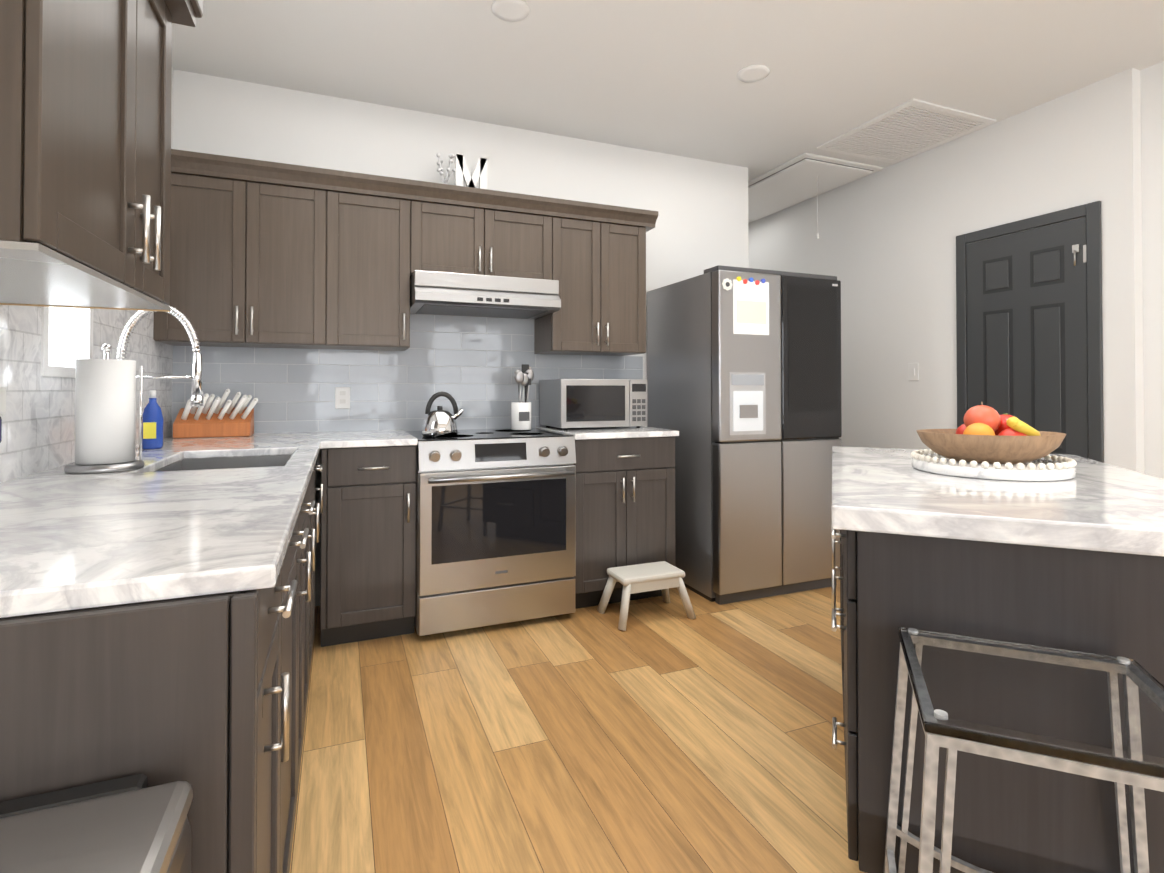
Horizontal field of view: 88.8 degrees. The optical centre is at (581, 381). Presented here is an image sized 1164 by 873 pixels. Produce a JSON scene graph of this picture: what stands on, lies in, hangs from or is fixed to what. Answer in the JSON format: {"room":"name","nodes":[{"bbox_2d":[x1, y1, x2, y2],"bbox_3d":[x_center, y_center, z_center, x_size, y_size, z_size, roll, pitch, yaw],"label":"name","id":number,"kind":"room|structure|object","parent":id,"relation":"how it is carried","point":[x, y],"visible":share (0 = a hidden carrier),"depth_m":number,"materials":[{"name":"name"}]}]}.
{"room":"kitchen","nodes":[
{"label":"kitchen","id":0,"kind":"room"},
{"bbox_2d":[171,67,173,148],"bbox_3d":[-0.791,-0.214,-0.239,0.120,2.715,6.975,0,-1,-22],"label":"wall","id":1,"kind":"structure","parent":0,"point":[172,112],"depth_m":2.90,"materials":[{"name":"white paint"}]},
{"bbox_2d":[41,306,93,377],"bbox_3d":[-1.705,-0.414,1.720,0.364,1.800,1.350,0,-1,-22],"label":"window","id":2,"kind":"structure","parent":1,"relation":"in","point":[66,338],"depth_m":1.89,"materials":[{"name":"white glass"}]},
{"bbox_2d":[0,305,172,482],"bbox_3d":[-1.467,-0.348,1.592,0.008,1.255,2.834,0,-1,-22],"label":"wall tiles","id":3,"kind":"structure","parent":1,"relation":"attached to","point":[38,425],"depth_m":1.64,"materials":[{"name":"tile"}]},
{"bbox_2d":[0,387,5,442],"bbox_3d":[-1.337,0.076,1.340,0.045,0.130,0.050,0,-1,-22],"label":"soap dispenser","id":4,"kind":"object","parent":3,"relation":"attached to","point":[2,401],"visible":1,"depth_m":1.35,"materials":[{"name":"white plastic"}]},
{"bbox_2d":[0,0,202,311],"bbox_3d":[-1.053,-0.608,1.140,0.408,0.846,0.810,0,-1,-22],"label":"upper cabinet","id":5,"kind":"object","parent":1,"relation":"attached to","point":[85,146],"visible":1,"depth_m":1.07,"materials":[{"name":"brown wood"}]},
{"bbox_2d":[173,69,748,605],"bbox_3d":[-0.491,-0.170,3.583,3.560,2.715,0.120,0,-1,-22],"label":"wall","id":6,"kind":"structure","parent":0,"point":[701,207],"depth_m":3.49,"materials":[{"name":"white paint"}]},
{"bbox_2d":[153,161,340,348],"bbox_3d":[-1.591,-0.562,2.893,0.750,0.768,0.332,0,-1,-22],"label":"upper cabinet","id":7,"kind":"object","parent":6,"relation":"attached to","point":[266,254],"depth_m":2.75,"materials":[{"name":"brown wood"}]},
{"bbox_2d":[341,185,412,350],"bbox_3d":[-1.137,-0.560,3.078,0.446,0.768,0.332,0,-1,-22],"label":"upper cabinet","id":8,"kind":"object","parent":6,"relation":"attached to","point":[377,224],"depth_m":2.95,"materials":[{"name":"brown wood"}]},
{"bbox_2d":[172,314,642,434],"bbox_3d":[-0.801,-0.122,3.387,2.582,0.845,0.008,0,-1,-22],"label":"wall tile","id":9,"kind":"structure","parent":6,"relation":"attached to","point":[470,365],"depth_m":3.30,"materials":[{"name":"grey tile"}]},
{"bbox_2d":[335,387,349,408],"bbox_3d":[-1.281,0.086,3.180,0.075,0.115,0.008,0,-1,-22],"label":"outlet","id":10,"kind":"object","parent":9,"relation":"attached to","point":[342,397],"visible":1,"depth_m":3.18,"materials":[{"name":"white plastic"}]},
{"bbox_2d":[413,193,556,279],"bbox_3d":[-0.579,-0.742,3.307,0.759,0.397,0.332,0,-1,-22],"label":"upper cabinet","id":11,"kind":"object","parent":6,"relation":"attached to","point":[451,234],"depth_m":3.15,"materials":[{"name":"brown wood"}]},
{"bbox_2d":[436,153,455,183],"bbox_3d":[-0.746,-1.130,3.252,0.112,0.245,0.094,0,-1,-22],"label":"sprig","id":12,"kind":"object","parent":11,"relation":"on","point":[440,169],"visible":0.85,"depth_m":3.24,"materials":[{"name":"plant"}]},
{"bbox_2d":[455,154,486,188],"bbox_3d":[-0.615,-1.127,3.296,0.175,0.240,0.030,0,-1,-22],"label":"decorative piece","id":13,"kind":"object","parent":11,"relation":"on","point":[462,172],"visible":0.71,"depth_m":3.28,"materials":[{"name":"white"}]},
{"bbox_2d":[410,270,560,319],"bbox_3d":[-0.547,-0.460,3.228,0.747,0.164,0.482,0,-1,-22],"label":"range hood","id":14,"kind":"object","parent":11,"relation":"attached to","point":[452,294],"visible":0.85,"depth_m":3.04,"materials":[{"name":"silver metal"}]},
{"bbox_2d":[534,209,648,355],"bbox_3d":[0.048,-0.554,3.560,0.594,0.768,0.332,0,-1,-22],"label":"upper cabinet","id":15,"kind":"object","parent":6,"relation":"attached to","point":[601,261],"depth_m":3.41,"materials":[{"name":"brown wood"}]},
{"bbox_2d":[289,576,865,872],"bbox_3d":[0.842,1.196,1.740,4.650,0.060,9.440,0,-1,-22],"label":"floor","id":16,"kind":"structure","parent":0,"point":[659,735],"depth_m":1.90,"materials":[{"name":"brown wood"}]},
{"bbox_2d":[0,773,192,872],"bbox_3d":[-0.586,0.796,0.426,0.458,0.710,0.415,0,-1,-22],"label":"trash can","id":17,"kind":"object","parent":16,"relation":"on","point":[131,824],"visible":0.98,"depth_m":0.59,"materials":[{"name":"silver metal"}]},
{"bbox_2d":[0,553,291,872],"bbox_3d":[-0.792,0.711,0.800,0.665,0.889,0.418,0,-1,-22],"label":"base cabinet","id":18,"kind":"object","parent":16,"relation":"on","point":[156,617],"depth_m":0.70,"materials":[{"name":"brown wood"}]},
{"bbox_2d":[0,465,311,608],"bbox_3d":[-0.916,0.254,1.137,0.685,0.030,1.090,0,-1,-22],"label":"countertop","id":19,"kind":"structure","parent":18,"relation":"on","point":[64,536],"depth_m":0.95,"materials":[{"name":"white stone"}]},
{"bbox_2d":[64,344,144,473],"bbox_3d":[-1.327,0.069,1.658,0.176,0.351,0.176,0,-1,-22],"label":"paper towel holder","id":20,"kind":"object","parent":19,"relation":"on","point":[105,413],"visible":1,"depth_m":1.61,"materials":[{"name":"white paper"}]},
{"bbox_2d":[111,449,319,542],"bbox_3d":[-1.396,0.728,2.283,0.665,0.889,0.258,0,-1,-22],"label":"base cabinet","id":21,"kind":"object","parent":16,"relation":"on","point":[206,460],"depth_m":2.18,"materials":[{"name":"grey stone"}]},
{"bbox_2d":[292,501,307,842],"bbox_3d":[-0.935,0.715,1.153,0.665,0.889,0.576,0,-1,-22],"label":"base cabinet","id":22,"kind":"object","parent":16,"relation":"on","point":[300,542],"depth_m":1.48,"materials":[{"name":"brown wood"}]},
{"bbox_2d":[304,485,311,727],"bbox_3d":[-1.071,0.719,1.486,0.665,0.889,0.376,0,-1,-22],"label":"base cabinet","id":23,"kind":"object","parent":16,"relation":"on","point":[307,584],"depth_m":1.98,"materials":[{"name":"brown wood"}]},
{"bbox_2d":[308,513,315,689],"bbox_3d":[-1.244,0.839,1.909,0.665,0.660,0.660,0,-1,-22],"label":"base cabinet","id":24,"kind":"object","parent":16,"relation":"on","point":[313,514],"depth_m":2.26,"materials":[{"name":"brown wood"}]},
{"bbox_2d":[320,445,416,646],"bbox_3d":[-1.060,0.736,2.931,0.402,0.889,0.632,0,-1,-22],"label":"base cabinet","id":25,"kind":"object","parent":16,"relation":"on","point":[368,496],"depth_m":2.65,"materials":[{"name":"brown wood"}]},
{"bbox_2d":[135,432,323,456],"bbox_3d":[-1.516,0.272,2.611,0.685,0.030,0.891,0,-1,-22],"label":"countertop","id":26,"kind":"structure","parent":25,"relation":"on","point":[257,442],"depth_m":2.37,"materials":[{"name":"white stone"}]},
{"bbox_2d":[142,390,162,448],"bbox_3d":[-1.619,0.141,2.239,0.068,0.220,0.070,0,-1,-22],"label":"dish soap bottle","id":27,"kind":"object","parent":26,"relation":"on","point":[152,426],"visible":0.98,"depth_m":2.22,"materials":[{"name":"blue plastic"}]},
{"bbox_2d":[116,305,203,405],"bbox_3d":[-1.304,0.001,1.815,0.243,0.492,0.120,0,-1,-22],"label":"faucet","id":28,"kind":"object","parent":26,"relation":"on","point":[197,398],"depth_m":1.87,"materials":[{"name":"silver metal"}]},
{"bbox_2d":[173,389,257,437],"bbox_3d":[-1.728,0.145,2.828,0.342,0.226,0.150,0,-1,-22],"label":"knife block","id":29,"kind":"object","parent":26,"relation":"on","point":[216,419],"visible":0.92,"depth_m":2.79,"materials":[{"name":"brown wood"}]},
{"bbox_2d":[320,430,417,448],"bbox_3d":[-1.059,0.275,2.922,0.410,0.030,0.660,0,-1,-22],"label":"countertop","id":30,"kind":"structure","parent":25,"relation":"on","point":[367,439],"depth_m":2.68,"materials":[{"name":"white stone"}]},
{"bbox_2d":[406,428,575,635],"bbox_3d":[-0.496,0.726,3.094,0.764,0.913,0.740,0,-1,-22],"label":"range","id":31,"kind":"object","parent":16,"relation":"on","point":[495,526],"visible":0.96,"depth_m":2.80,"materials":[{"name":"silver metal"}]},
{"bbox_2d":[422,392,463,436],"bbox_3d":[-0.692,0.157,2.963,0.209,0.220,0.176,0,-1,-22],"label":"kettle","id":32,"kind":"object","parent":31,"relation":"on","point":[439,422],"visible":1,"depth_m":2.91,"materials":[{"name":"silver metal"}]},
{"bbox_2d":[511,364,533,429],"bbox_3d":[-0.328,0.083,3.295,0.129,0.362,0.114,0,-1,-22],"label":"utensil crock","id":33,"kind":"object","parent":31,"relation":"on","point":[521,412],"visible":1,"depth_m":3.26,"materials":[{"name":"white ceramic"}]},
{"bbox_2d":[574,437,674,608],"bbox_3d":[0.114,0.742,3.410,0.602,0.889,0.632,0,-1,-22],"label":"base cabinet","id":34,"kind":"object","parent":16,"relation":"on","point":[625,488],"depth_m":3.11,"materials":[{"name":"brown wood"}]},
{"bbox_2d":[536,426,678,440],"bbox_3d":[0.122,0.281,3.403,0.607,0.030,0.660,0,-1,-22],"label":"countertop","id":35,"kind":"structure","parent":34,"relation":"on","point":[594,433],"depth_m":3.15,"materials":[{"name":"white stone"}]},
{"bbox_2d":[540,379,646,429],"bbox_3d":[0.061,0.126,3.496,0.530,0.279,0.382,0,-1,-22],"label":"microwave","id":36,"kind":"object","parent":35,"relation":"on","point":[565,404],"visible":1,"depth_m":3.32,"materials":[{"name":"silver plastic"}]},
{"bbox_2d":[597,561,695,630],"bbox_3d":[0.323,1.070,3.015,0.422,0.238,0.308,0,-1,-22],"label":"step stool","id":37,"kind":"object","parent":16,"relation":"on","point":[664,576],"visible":0.98,"depth_m":2.96,"materials":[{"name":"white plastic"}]},
{"bbox_2d":[647,265,841,604],"bbox_3d":[0.968,0.286,3.655,0.850,1.805,0.815,0,-1,-22],"label":"refrigerator","id":38,"kind":"object","parent":16,"relation":"on","point":[744,382],"visible":1,"depth_m":3.30,"materials":[{"name":"grey metal"}]},
{"bbox_2d":[831,530,1163,872],"bbox_3d":[1.076,0.742,1.778,0.605,0.849,1.333,0,-1,23],"label":"kitchen island","id":39,"kind":"object","parent":16,"relation":"on","point":[1076,563],"depth_m":1.17,"materials":[{"name":"brown wood"}]},
{"bbox_2d":[831,446,1163,557],"bbox_3d":[1.187,0.291,1.738,0.840,0.050,1.410,0,-1,23],"label":"island countertop","id":40,"kind":"structure","parent":39,"relation":"on","point":[1105,508],"depth_m":1.25,"materials":[{"name":"white stone"}]},
{"bbox_2d":[911,449,1076,480],"bbox_3d":[1.209,0.241,1.768,0.404,0.048,0.403,0,-1,-22],"label":"marble tray","id":41,"kind":"object","parent":40,"relation":"on","point":[1061,469],"visible":0.85,"depth_m":1.62,"materials":[{"name":"white stone"}]},
{"bbox_2d":[916,429,1065,463],"bbox_3d":[1.209,0.192,1.768,0.376,0.085,0.316,0,-1,-22],"label":"fruit bowl","id":42,"kind":"object","parent":41,"relation":"on","point":[952,444],"visible":0.9,"depth_m":1.67,"materials":[{"name":"brown wood"}]},
{"bbox_2d":[956,402,1040,435],"bbox_3d":[1.219,0.131,1.773,0.272,0.144,0.231,0,-1,-22],"label":"fruit","id":43,"kind":"object","parent":42,"relation":"in","point":[981,419],"visible":0.62,"depth_m":1.72,"materials":[{"name":"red food"}]},
{"bbox_2d":[884,627,1163,872],"bbox_3d":[0.740,0.822,0.955,0.446,0.672,0.446,0,-1,23],"label":"stool","id":44,"kind":"object","parent":16,"relation":"on","point":[1097,716],"visible":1,"depth_m":0.92,"materials":[{"name":"metal"}]},
{"bbox_2d":[172,0,1163,222],"bbox_3d":[0.842,-1.589,1.773,4.650,0.080,9.440,0,-1,-22],"label":"ceiling","id":45,"kind":"structure","parent":0,"point":[659,76],"depth_m":2.82,"materials":[{"name":"white paint"}]},
{"bbox_2d":[492,0,529,21],"bbox_3d":[-0.294,-1.538,2.454,0.155,0.006,0.155,0,-1,-28],"label":"recessed light","id":46,"kind":"object","parent":45,"relation":"in","point":[512,10],"depth_m":2.45,"materials":[{"name":"white plastic"}]},
{"bbox_2d":[737,65,769,81],"bbox_3d":[0.852,-1.532,2.953,0.155,0.006,0.155,0,-1,-28],"label":"recessed light","id":47,"kind":"object","parent":45,"relation":"in","point":[753,73],"depth_m":2.94,"materials":[{"name":"white plastic"}]},
{"bbox_2d":[748,152,882,238],"bbox_3d":[1.543,-1.274,4.706,0.705,0.479,1.390,0,-1,-22],"label":"attic hatch","id":48,"kind":"object","parent":45,"relation":"attached to","point":[798,179],"visible":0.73,"depth_m":4.39,"materials":[{"name":"white"}]},
{"bbox_2d":[817,98,996,163],"bbox_3d":[1.969,-1.520,3.657,0.680,0.011,0.700,0,-1,-22],"label":"ceiling vent","id":49,"kind":"object","parent":45,"relation":"in","point":[909,128],"visible":1,"depth_m":3.60,"materials":[{"name":"white metal"}]},
{"bbox_2d":[748,61,1163,478],"bbox_3d":[2.907,-0.181,2.598,0.190,2.715,9.440,0,-1,-22],"label":"wall","id":50,"kind":"structure","parent":0,"point":[882,247],"depth_m":3.66,"materials":[{"name":"white paint"}]},
{"bbox_2d":[908,363,918,380],"bbox_3d":[2.228,-0.067,3.997,0.008,0.120,0.075,0,-1,-22],"label":"switch plate","id":51,"kind":"object","parent":50,"relation":"attached to","point":[913,373],"visible":1,"depth_m":3.99,"materials":[{"name":"white plastic"}]},
{"bbox_2d":[956,201,1103,462],"bbox_3d":[2.481,0.135,3.349,0.027,2.100,0.760,0,-1,-22],"label":"door","id":52,"kind":"structure","parent":50,"relation":"attached to","point":[1029,331],"depth_m":3.27,"materials":[{"name":"grey wood"}]}
]}

